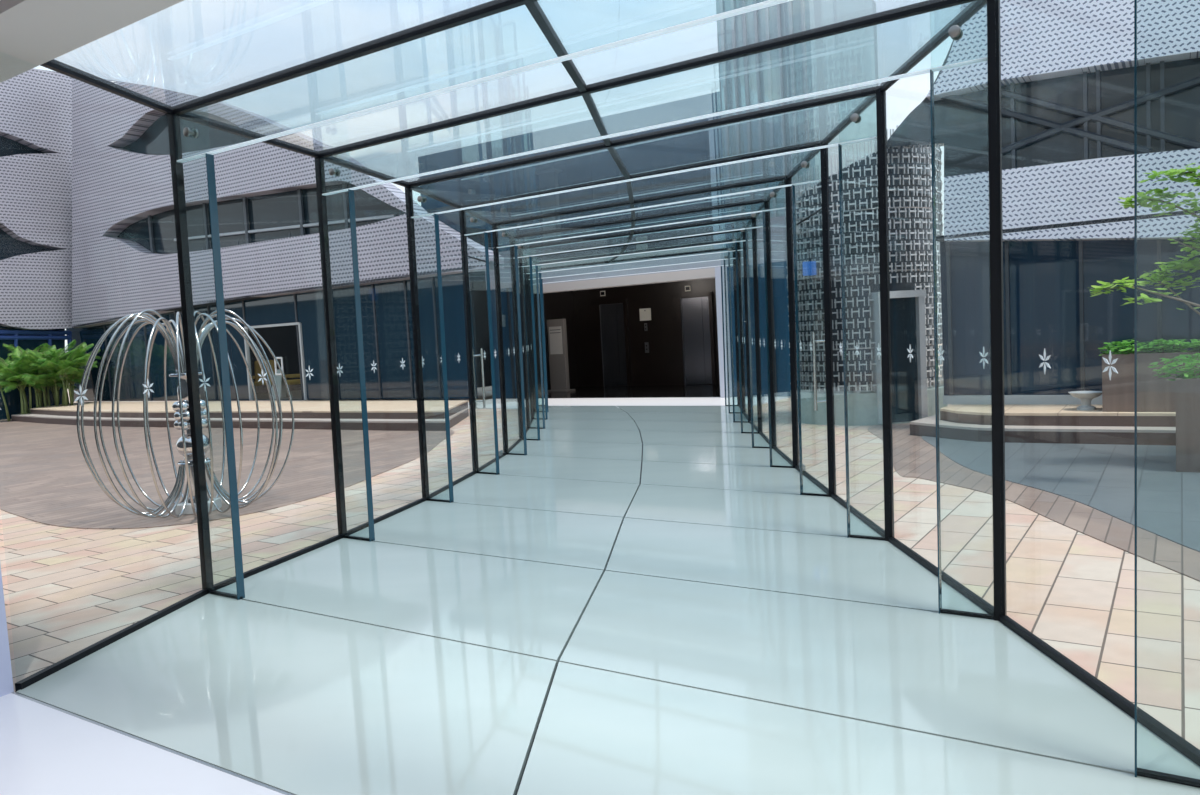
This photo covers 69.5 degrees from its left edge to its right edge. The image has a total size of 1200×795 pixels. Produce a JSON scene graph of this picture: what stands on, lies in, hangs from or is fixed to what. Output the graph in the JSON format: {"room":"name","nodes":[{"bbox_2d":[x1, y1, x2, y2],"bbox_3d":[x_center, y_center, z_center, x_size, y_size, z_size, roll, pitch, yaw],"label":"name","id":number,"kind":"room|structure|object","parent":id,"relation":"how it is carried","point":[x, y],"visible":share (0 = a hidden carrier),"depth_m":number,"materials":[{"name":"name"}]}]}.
{"room":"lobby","nodes":[
{"label":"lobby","id":0,"kind":"room"},
{"bbox_2d":[0,564,13,696],"bbox_3d":[-3.314,-0.062,3.286,0.300,3.009,1.616,-1,5,29],"label":"wall","id":1,"kind":"structure","parent":0,"point":[6,680],"depth_m":3.97,"materials":[{"name":"white paint"}]},
{"bbox_2d":[0,0,183,82],"bbox_3d":[-1.414,-2.078,3.093,22.000,0.900,0.403,0,5,33],"label":"ceiling","id":2,"kind":"structure","parent":1,"relation":"attached to","point":[33,33],"depth_m":3.77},
{"bbox_2d":[12,692,292,794],"bbox_3d":[-0.383,1.355,2.512,5.541,0.021,0.012,0,5,33],"label":"trim","id":3,"kind":"structure","parent":1,"relation":"attached to","point":[15,693],"depth_m":3.35,"materials":[{"name":"silver metal"}]},
{"bbox_2d":[0,406,1199,794],"bbox_3d":[-1.940,1.179,6.303,15.230,0.045,26.301,-3,4,3],"label":"floor","id":4,"kind":"structure","parent":0,"point":[637,602],"depth_m":3.95,"materials":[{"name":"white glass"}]},
{"bbox_2d":[324,156,425,535],"bbox_3d":[-1.935,-0.449,7.546,0.066,3.043,1.478,-2,4,14],"label":"panel","id":5,"kind":"object","parent":4,"relation":"on","point":[331,159],"visible":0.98,"depth_m":7.45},
{"bbox_2d":[412,186,475,497],"bbox_3d":[-1.619,-0.575,9.052,0.068,3.043,1.552,-2,4,10],"label":"panel","id":6,"kind":"object","parent":4,"relation":"on","point":[418,189],"visible":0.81,"depth_m":8.94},
{"bbox_2d":[530,248,739,405],"bbox_3d":[0.555,-1.325,17.939,5.033,3.061,0.091,0,5,34],"label":"frame","id":7,"kind":"object","parent":4,"relation":"on","point":[734,252],"visible":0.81,"depth_m":16.68,"materials":[{"name":"clear metal"}]},
{"bbox_2d":[527,240,745,412],"bbox_3d":[0.528,-1.210,16.367,4.751,3.061,0.092,0,5,34],"label":"frame","id":8,"kind":"object","parent":4,"relation":"on","point":[738,243],"visible":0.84,"depth_m":15.28,"materials":[{"name":"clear metal"}]},
{"bbox_2d":[613,243,734,260],"bbox_3d":[1.311,-2.784,16.496,3.474,0.016,1.311,0,5,34],"label":"panel","id":9,"kind":"object","parent":8,"relation":"attached to","point":[726,245],"visible":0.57,"depth_m":16.57,"materials":[{"name":"clear glass"}]},
{"bbox_2d":[523,230,750,422],"bbox_3d":[0.493,-1.096,14.812,4.513,3.061,0.092,0,5,35],"label":"frame","id":10,"kind":"object","parent":4,"relation":"on","point":[743,233],"visible":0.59,"depth_m":14.48,"materials":[{"name":"clear glass"}]},
{"bbox_2d":[522,251,532,425],"bbox_3d":[-1.300,-1.042,15.287,0.071,3.043,1.562,-3,4,-2],"label":"panel","id":11,"kind":"object","parent":10,"relation":"attached to","point":[531,420],"visible":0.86,"depth_m":15.51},
{"bbox_2d":[522,235,632,255],"bbox_3d":[-0.421,-2.544,14.544,3.178,0.035,1.290,0,5,36],"label":"panel","id":12,"kind":"object","parent":11,"relation":"attached to","point":[623,239],"visible":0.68,"depth_m":14.49,"materials":[{"name":"black"}]},
{"bbox_2d":[623,232,741,252],"bbox_3d":[1.326,-2.669,14.884,3.105,0.016,1.290,0,5,35],"label":"panel","id":13,"kind":"object","parent":10,"relation":"attached to","point":[729,236],"visible":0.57,"depth_m":14.89,"materials":[{"name":"clear glass"}]},
{"bbox_2d":[738,233,747,419],"bbox_3d":[2.383,-1.170,14.288,0.069,3.043,1.491,-3,4,6],"label":"panel","id":14,"kind":"object","parent":10,"relation":"attached to","point":[741,235],"visible":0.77,"depth_m":14.51,"materials":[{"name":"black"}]},
{"bbox_2d":[518,217,762,433],"bbox_3d":[0.463,-0.984,13.280,4.300,3.061,0.092,0,5,35],"label":"frame","id":15,"kind":"object","parent":4,"relation":"on","point":[754,224],"visible":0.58,"depth_m":12.45,"materials":[{"name":"clear metal"}]},
{"bbox_2d":[514,239,528,432],"bbox_3d":[-1.257,-0.929,13.686,0.071,3.043,1.572,-3,4,-1],"label":"panel","id":16,"kind":"object","parent":15,"relation":"attached to","point":[515,242],"visible":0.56,"depth_m":14.06,"materials":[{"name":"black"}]},
{"bbox_2d":[515,221,634,247],"bbox_3d":[-0.402,-2.431,12.962,3.116,0.035,1.328,0,5,36],"label":"panel","id":17,"kind":"object","parent":16,"relation":"attached to","point":[629,225],"visible":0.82,"depth_m":12.92,"materials":[{"name":"black"}]},
{"bbox_2d":[630,219,750,242],"bbox_3d":[1.297,-2.554,13.319,2.853,0.016,1.236,0,5,35],"label":"panel","id":18,"kind":"object","parent":15,"relation":"attached to","point":[737,224],"visible":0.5,"depth_m":13.26,"materials":[{"name":"clear glass"}]},
{"bbox_2d":[509,198,776,448],"bbox_3d":[0.418,-0.867,11.702,4.146,3.061,0.092,0,5,36],"label":"frame","id":19,"kind":"object","parent":4,"relation":"on","point":[766,204],"visible":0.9,"depth_m":10.85,"materials":[{"name":"clear metal"}]},
{"bbox_2d":[497,226,521,451],"bbox_3d":[-1.274,-0.814,12.105,0.070,3.043,1.525,-3,4,3],"label":"panel","id":20,"kind":"object","parent":19,"relation":"attached to","point":[519,440],"visible":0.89,"depth_m":12.17,"materials":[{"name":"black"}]},
{"bbox_2d":[498,204,635,236],"bbox_3d":[-0.438,-2.315,11.381,2.985,0.035,1.318,0,5,36],"label":"panel","id":21,"kind":"object","parent":20,"relation":"attached to","point":[621,216],"visible":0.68,"depth_m":11.49,"materials":[{"name":"black"}]},
{"bbox_2d":[634,203,762,232],"bbox_3d":[1.254,-2.440,11.769,2.741,0.016,1.296,0,5,36],"label":"panel","id":22,"kind":"object","parent":19,"relation":"attached to","point":[754,207],"visible":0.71,"depth_m":11.74,"materials":[{"name":"clear glass"}]},
{"bbox_2d":[753,203,768,443],"bbox_3d":[2.133,-0.940,11.287,0.070,3.043,1.524,-3,4,5],"label":"panel","id":23,"kind":"object","parent":19,"relation":"attached to","point":[762,434],"visible":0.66,"depth_m":11.34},
{"bbox_2d":[492,175,798,467],"bbox_3d":[0.348,-0.752,10.155,4.124,3.061,0.092,0,5,35],"label":"frame","id":24,"kind":"object","parent":4,"relation":"on","point":[789,214],"visible":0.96,"depth_m":9.39,"materials":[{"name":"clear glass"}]},
{"bbox_2d":[465,209,506,471],"bbox_3d":[-1.403,-0.697,10.580,0.145,3.043,1.479,-3,4,7],"label":"panel","id":25,"kind":"object","parent":24,"relation":"attached to","point":[469,211],"depth_m":10.20,"materials":[{"name":"clear glass"}]},
{"bbox_2d":[635,205,728,218],"bbox_3d":[1.191,-2.324,10.198,2.674,0.016,1.265,0,5,36],"label":"panel","id":26,"kind":"object","parent":24,"relation":"attached to","point":[638,214],"visible":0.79,"depth_m":10.94,"materials":[{"name":"clear glass"}]},
{"bbox_2d":[766,180,792,465],"bbox_3d":[2.035,-0.823,9.743,0.070,3.043,1.508,-3,4,3],"label":"panel","id":27,"kind":"object","parent":24,"relation":"attached to","point":[768,198],"visible":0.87,"depth_m":9.71,"materials":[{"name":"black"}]},
{"bbox_2d":[459,140,835,496],"bbox_3d":[0.233,-0.634,8.610,4.292,3.061,0.092,0,5,35],"label":"frame","id":28,"kind":"object","parent":4,"relation":"on","point":[824,180],"visible":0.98,"depth_m":7.63,"materials":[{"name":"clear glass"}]},
{"bbox_2d":[487,181,633,223],"bbox_3d":[-0.517,-2.198,9.824,2.964,0.035,1.343,0,5,36],"label":"beam","id":29,"kind":"structure","parent":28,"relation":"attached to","point":[629,186],"depth_m":10.78,"materials":[{"name":"black metal"}]},
{"bbox_2d":[607,147,629,178],"bbox_3d":[-0.727,-2.076,8.290,2.939,0.035,1.399,0,5,35],"label":"beam","id":30,"kind":"structure","parent":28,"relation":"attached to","point":[613,152],"depth_m":7.57,"materials":[{"name":"black metal"}]},
{"bbox_2d":[787,149,828,493],"bbox_3d":[1.967,-0.706,8.177,0.146,3.043,1.562,-3,4,2],"label":"door","id":31,"kind":"structure","parent":28,"relation":"attached to","point":[812,153],"depth_m":7.81,"materials":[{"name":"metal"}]},
{"bbox_2d":[405,86,893,540],"bbox_3d":[0.084,-0.513,7.037,4.494,3.061,0.092,0,5,34],"label":"frame","id":32,"kind":"object","parent":4,"relation":"on","point":[881,137],"visible":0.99,"depth_m":6.09,"materials":[{"name":"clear metal"}]},
{"bbox_2d":[582,94,610,145],"bbox_3d":[-0.934,-1.953,6.742,3.003,0.035,1.410,0,5,34],"label":"beam","id":33,"kind":"structure","parent":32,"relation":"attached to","point":[588,99],"depth_m":5.96,"materials":[{"name":"black metal"}]},
{"bbox_2d":[823,95,884,536],"bbox_3d":[1.930,-0.589,6.585,0.070,3.043,1.558,-3,4,2],"label":"panel","id":34,"kind":"object","parent":32,"relation":"attached to","point":[869,100],"visible":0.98,"depth_m":6.50,"materials":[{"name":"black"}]},
{"bbox_2d":[314,0,1006,620],"bbox_3d":[-0.104,-0.391,5.490,4.901,3.061,0.091,0,5,34],"label":"frame","id":35,"kind":"object","parent":4,"relation":"on","point":[993,57],"visible":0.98,"depth_m":4.43,"materials":[{"name":"clear metal"}]},
{"bbox_2d":[179,112,341,590],"bbox_3d":[-2.341,-0.324,6.117,0.065,3.043,1.449,-2,4,18],"label":"panel","id":36,"kind":"object","parent":35,"relation":"attached to","point":[188,116],"visible":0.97,"depth_m":6.00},
{"bbox_2d":[525,1,586,92],"bbox_3d":[-1.242,-1.829,5.247,3.125,0.035,1.416,0,5,33],"label":"beam","id":37,"kind":"structure","parent":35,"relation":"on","point":[534,8],"depth_m":4.39,"materials":[{"name":"black metal"}]},
{"bbox_2d":[880,0,993,614],"bbox_3d":[1.909,-0.472,4.971,0.071,3.043,1.604,-3,4,0],"label":"panel","id":38,"kind":"object","parent":35,"relation":"attached to","point":[973,7],"visible":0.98,"depth_m":4.80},
{"bbox_2d":[167,0,1199,787],"bbox_3d":[-0.328,-0.270,3.978,5.384,3.061,0.091,0,5,33],"label":"frame","id":39,"kind":"object","parent":4,"relation":"on","point":[492,7],"visible":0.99,"depth_m":5.11,"materials":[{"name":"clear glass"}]},
{"bbox_2d":[0,59,207,691],"bbox_3d":[-2.674,-0.199,4.633,0.068,3.043,1.553,-2,4,8],"label":"panel","id":40,"kind":"object","parent":39,"relation":"attached to","point":[54,65],"visible":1,"depth_m":4.65,"materials":[{"name":"black metal"}]},
{"bbox_2d":[999,348,1199,765],"bbox_3d":[1.903,-0.354,3.342,0.071,3.043,1.588,-3,4,0],"label":"panel","id":41,"kind":"object","parent":39,"relation":"attached to","point":[1180,744],"visible":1,"depth_m":3.31,"materials":[{"name":"black metal"}]},
{"bbox_2d":[745,219,757,431],"bbox_3d":[2.250,-1.055,12.797,0.070,3.043,1.443,-3,4,5],"label":"panel","id":42,"kind":"object","parent":4,"relation":"on","point":[750,221],"visible":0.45,"depth_m":12.67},
{"bbox_3d":[-1.369,-1.153,16.883,0.143,3.043,1.564,-3,4,0],"label":"panel","id":43,"kind":"object","parent":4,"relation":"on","visible":0},
{"bbox_2d":[527,246,627,263],"bbox_3d":[-0.462,-2.657,16.140,3.244,0.035,1.309,0,5,36],"label":"panel","id":44,"kind":"object","parent":43,"relation":"attached to","point":[616,250],"visible":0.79,"depth_m":16.16,"materials":[{"name":"black"}]},
{"bbox_3d":[-1.462,-1.264,18.493,0.168,3.043,1.594,-3,4,0],"label":"panel","id":45,"kind":"object","parent":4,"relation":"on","visible":0},
{"bbox_2d":[529,256,618,269],"bbox_3d":[-0.556,-2.769,17.768,3.245,0.035,1.328,0,5,35],"label":"panel","id":46,"kind":"object","parent":45,"relation":"attached to","point":[606,259],"visible":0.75,"depth_m":17.91,"materials":[{"name":"black"}]},
{"label":"outside","id":47,"kind":"structure","parent":0,"visible":0},
{"bbox_2d":[0,336,1199,749],"bbox_3d":[-5.018,-0.199,28.039,110.000,0.030,84.000,-3,4,0],"label":"ground","id":48,"kind":"structure","parent":47,"point":[66,591],"depth_m":5.95,"materials":[{"name":"tile"}]},
{"bbox_2d":[0,349,67,413],"bbox_3d":[-16.382,-0.403,24.965,1.911,2.056,1.961,-3,4,0],"label":"palm","id":49,"kind":"object","parent":48,"relation":"on","point":[17,368],"visible":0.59,"depth_m":24.54,"materials":[{"name":"green plant"}]},
{"bbox_2d":[11,339,77,406],"bbox_3d":[-16.160,-0.539,25.392,1.871,2.241,1.572,-4,4,-15],"label":"palm","id":50,"kind":"object","parent":48,"relation":"on","point":[57,354],"visible":0.25,"depth_m":25.28,"materials":[{"name":"green plant"}]},
{"bbox_2d":[33,349,100,403],"bbox_3d":[-15.819,-0.432,25.625,1.815,1.962,2.013,-3,4,0],"label":"palm","id":51,"kind":"object","parent":48,"relation":"on","point":[75,378],"visible":0.39,"depth_m":25.45,"materials":[{"name":"green plant"}]},
{"bbox_2d":[0,68,503,419],"bbox_3d":[-8.995,-4.721,23.980,17.789,10.831,7.396,-1,4,23],"label":"building","id":52,"kind":"structure","parent":48,"relation":"on","point":[88,243],"depth_m":23.01,"materials":[{"name":"grey"}]},
{"bbox_2d":[252,360,274,394],"bbox_3d":[-9.072,-0.504,23.424,0.640,1.001,0.644,-5,4,-19],"label":"armchair","id":53,"kind":"object","parent":52,"relation":"on","point":[257,369],"visible":0.42,"depth_m":23.55,"materials":[{"name":"brown"}]},
{"bbox_2d":[272,369,292,398],"bbox_3d":[-8.373,-0.362,22.653,0.440,0.750,0.400,0,5,33],"label":"sign","id":54,"kind":"object","parent":52,"relation":"on","point":[282,389],"visible":0.61,"depth_m":22.61,"materials":[{"name":"grey metal"}]},
{"bbox_2d":[285,374,300,396],"bbox_3d":[-7.895,-0.515,22.683,0.645,1.001,0.640,-5,5,-28],"label":"armchair","id":55,"kind":"object","parent":52,"relation":"on","point":[294,381],"visible":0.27,"depth_m":22.37,"materials":[{"name":"brown"}]},
{"bbox_2d":[418,0,877,408],"bbox_3d":[0.743,-4.916,21.864,12.740,9.630,8.350,0,5,33],"label":"building","id":56,"kind":"structure","parent":48,"relation":"on","point":[851,57],"depth_m":20.20,"materials":[{"name":"white"}]},
{"bbox_2d":[547,319,574,391],"bbox_3d":[-1.151,-1.163,23.939,0.720,2.000,0.440,0,5,33],"label":"stand","id":57,"kind":"object","parent":56,"relation":"on","point":[557,332],"visible":0.94,"depth_m":23.84,"materials":[{"name":"grey metal"}]},
{"bbox_2d":[549,326,562,353],"bbox_3d":[-1.219,-1.573,23.839,0.420,0.760,0.008,0,5,33],"label":"poster","id":58,"kind":"object","parent":57,"relation":"attached to","point":[555,332],"depth_m":23.83,"materials":[{"name":"grey paper"}]},
{"bbox_2d":[591,298,631,386],"bbox_3d":[0.323,-1.573,25.047,1.197,2.500,0.080,0,5,33],"label":"entrance","id":59,"kind":"object","parent":56,"relation":"attached to","point":[610,323],"visible":1,"depth_m":25.05,"materials":[{"name":"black metal"}]},
{"bbox_2d":[639,308,650,320],"bbox_3d":[1.276,-2.339,24.380,0.360,0.340,0.026,0,5,33],"label":"notice board","id":60,"kind":"object","parent":56,"relation":"attached to","point":[645,314],"visible":1,"depth_m":24.37,"materials":[{"name":"beige paper"}]},
{"bbox_2d":[645,342,648,352],"bbox_3d":[1.322,-1.413,24.450,0.120,0.300,0.025,0,5,33],"label":"panel","id":61,"kind":"object","parent":56,"relation":"attached to","point":[646,343],"visible":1,"depth_m":24.44,"materials":[{"name":"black metal"}]},
{"bbox_2d":[685,285,690,290],"bbox_3d":[2.394,-2.973,23.588,0.170,0.150,0.026,0,5,33],"label":"indicator","id":62,"kind":"object","parent":56,"relation":"attached to","point":[687,288],"visible":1,"depth_m":23.57,"materials":[{"name":"grey plastic"}]},
{"bbox_2d":[671,292,716,384],"bbox_3d":[2.557,-1.590,23.599,1.227,2.500,0.080,0,5,33],"label":"entrance","id":63,"kind":"object","parent":56,"relation":"attached to","point":[692,313],"visible":1,"depth_m":23.60,"materials":[{"name":"silver metal"}]},
{"bbox_2d":[784,125,947,425],"bbox_3d":[4.152,-1.926,13.557,2.380,4.500,2.532,-3,4,0],"label":"lattice tower","id":64,"kind":"structure","parent":48,"relation":"on","point":[909,178],"depth_m":12.65,"materials":[{"name":"grey metal"}]},
{"bbox_2d":[802,261,816,275],"bbox_3d":[3.149,-1.935,13.001,0.200,0.210,0.165,-2,4,14],"label":"sign","id":65,"kind":"object","parent":64,"relation":"attached to","point":[809,268],"visible":1,"depth_m":12.92,"materials":[{"name":"blue plastic"}]},
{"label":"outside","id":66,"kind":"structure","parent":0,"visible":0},
{"bbox_2d":[0,420,453,528],"bbox_3d":[-10.670,0.886,16.995,22.136,0.009,7.452,0,5,37],"label":"plaza","id":67,"kind":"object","parent":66,"point":[46,478],"visible":0.63,"depth_m":11.94,"materials":[{"name":"stone"}]},
{"bbox_2d":[0,346,54,420],"bbox_3d":[-16.483,-0.417,24.687,2.091,2.133,1.773,-2,4,20],"label":"palm","id":68,"kind":"object","parent":67,"relation":"on","point":[9,381],"visible":0.73,"depth_m":24.35,"materials":[{"name":"green plant"}]},
{"bbox_2d":[76,309,293,517],"bbox_3d":[-4.002,0.135,8.499,1.850,1.978,1.813,-3,4,0],"label":"sculpture","id":69,"kind":"object","parent":67,"relation":"on","point":[187,506],"visible":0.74,"depth_m":8.38,"materials":[{"name":"silver metal"}]},
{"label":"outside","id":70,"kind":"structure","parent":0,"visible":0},
{"bbox_2d":[922,436,1199,551],"bbox_3d":[6.656,0.706,6.345,5.990,0.006,9.778,-3,4,0],"label":"plaza","id":71,"kind":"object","parent":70,"point":[1100,477],"visible":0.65,"depth_m":7.79,"materials":[{"name":"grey stone"}]},
{"bbox_2d":[1175,372,1199,472],"bbox_3d":[6.016,0.207,7.862,1.300,0.840,1.000,0,5,34],"label":"wooden planter","id":72,"kind":"object","parent":71,"relation":"on","point":[1187,390],"visible":0.83,"depth_m":7.76,"materials":[{"name":"brown wood"}]},
{"bbox_2d":[1090,163,1199,314],"bbox_3d":[5.769,-2.036,7.616,3.340,3.863,1.639,-3,4,0],"label":"young tree","id":73,"kind":"object","parent":72,"relation":"on","point":[1144,199],"visible":0.98,"depth_m":8.01,"materials":[{"name":"green plant"}]},
{"bbox_2d":[1148,353,1199,380],"bbox_3d":[5.449,-0.262,8.001,0.698,0.310,0.782,-3,4,0],"label":"shrub","id":74,"kind":"object","parent":72,"relation":"on","point":[1192,373],"visible":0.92,"depth_m":8.03,"materials":[{"name":"green plant"}]},
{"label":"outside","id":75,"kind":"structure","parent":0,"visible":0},
{"bbox_2d":[867,423,1199,581],"bbox_3d":[6.746,0.668,6.906,7.614,0.009,12.198,-3,4,0],"label":"paving border","id":76,"kind":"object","parent":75,"point":[913,457],"visible":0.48,"depth_m":6.78,"materials":[{"name":"stone"}]},
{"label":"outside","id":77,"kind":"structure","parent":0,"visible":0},
{"bbox_2d":[11,400,468,430],"bbox_3d":[-9.610,0.389,20.832,17.860,0.330,2.957,0,5,34],"label":"steps","id":78,"kind":"object","parent":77,"point":[401,415],"visible":0.78,"depth_m":18.17,"materials":[{"name":"stone"}]},
{"bbox_2d":[3,343,56,405],"bbox_3d":[-16.682,-0.711,25.689,1.834,1.948,1.717,-3,4,0],"label":"palm","id":79,"kind":"object","parent":78,"relation":"on","point":[11,347],"visible":0.13,"depth_m":25.46,"materials":[{"name":"green plant"}]},
{"bbox_2d":[26,342,97,405],"bbox_3d":[-15.546,-0.677,25.056,1.800,1.846,1.767,1,6,45],"label":"palm","id":80,"kind":"object","parent":78,"relation":"on","point":[76,359],"visible":0.94,"depth_m":24.82,"materials":[{"name":"green plant"}]},
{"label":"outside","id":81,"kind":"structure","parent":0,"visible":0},
{"bbox_2d":[910,404,1175,445],"bbox_3d":[7.738,0.167,10.867,6.371,0.330,4.773,0,5,38],"label":"steps","id":82,"kind":"object","parent":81,"point":[1024,423],"visible":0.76,"depth_m":10.09,"materials":[{"name":"stone"}]},
{"bbox_2d":[887,0,1199,403],"bbox_3d":[6.237,-3.007,10.471,5.516,6.210,0.570,0,5,34],"label":"building","id":83,"kind":"structure","parent":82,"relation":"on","point":[1067,66],"depth_m":10.73,"materials":[{"name":"grey"}]},
{"bbox_2d":[1068,391,1101,409],"bbox_3d":[5.803,0.040,10.325,0.380,0.210,0.380,-3,4,0],"label":"stone bowl","id":84,"kind":"object","parent":82,"relation":"on","point":[1085,397],"visible":0.97,"depth_m":10.27,"materials":[{"name":"grey stone"}]},
{"bbox_2d":[1102,350,1199,411],"bbox_3d":[6.449,-0.187,9.837,1.250,0.661,0.450,0,5,34],"label":"planter","id":85,"kind":"object","parent":82,"relation":"on","point":[1154,393],"visible":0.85,"depth_m":9.79,"materials":[{"name":"stone"},{"name":"soil"}]},
{"bbox_2d":[1098,338,1150,355],"bbox_3d":[6.100,-0.558,10.034,0.595,0.257,0.488,-3,4,0],"label":"plant","id":86,"kind":"object","parent":85,"relation":"on","point":[1120,345],"visible":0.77,"depth_m":9.99,"materials":[{"name":"green plant"}]},
{"bbox_2d":[1137,339,1192,352],"bbox_3d":[6.406,-0.551,9.816,0.588,0.241,0.466,-3,4,0],"label":"plant","id":87,"kind":"object","parent":85,"relation":"on","point":[1174,347],"visible":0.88,"depth_m":9.75,"materials":[{"name":"green plant"}]},
{"bbox_2d":[1183,339,1199,351],"bbox_3d":[6.769,-0.554,9.583,0.616,0.240,0.482,-3,4,0],"label":"plant","id":88,"kind":"object","parent":85,"relation":"on","point":[1196,345],"visible":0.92,"depth_m":9.60,"materials":[{"name":"green plant"}]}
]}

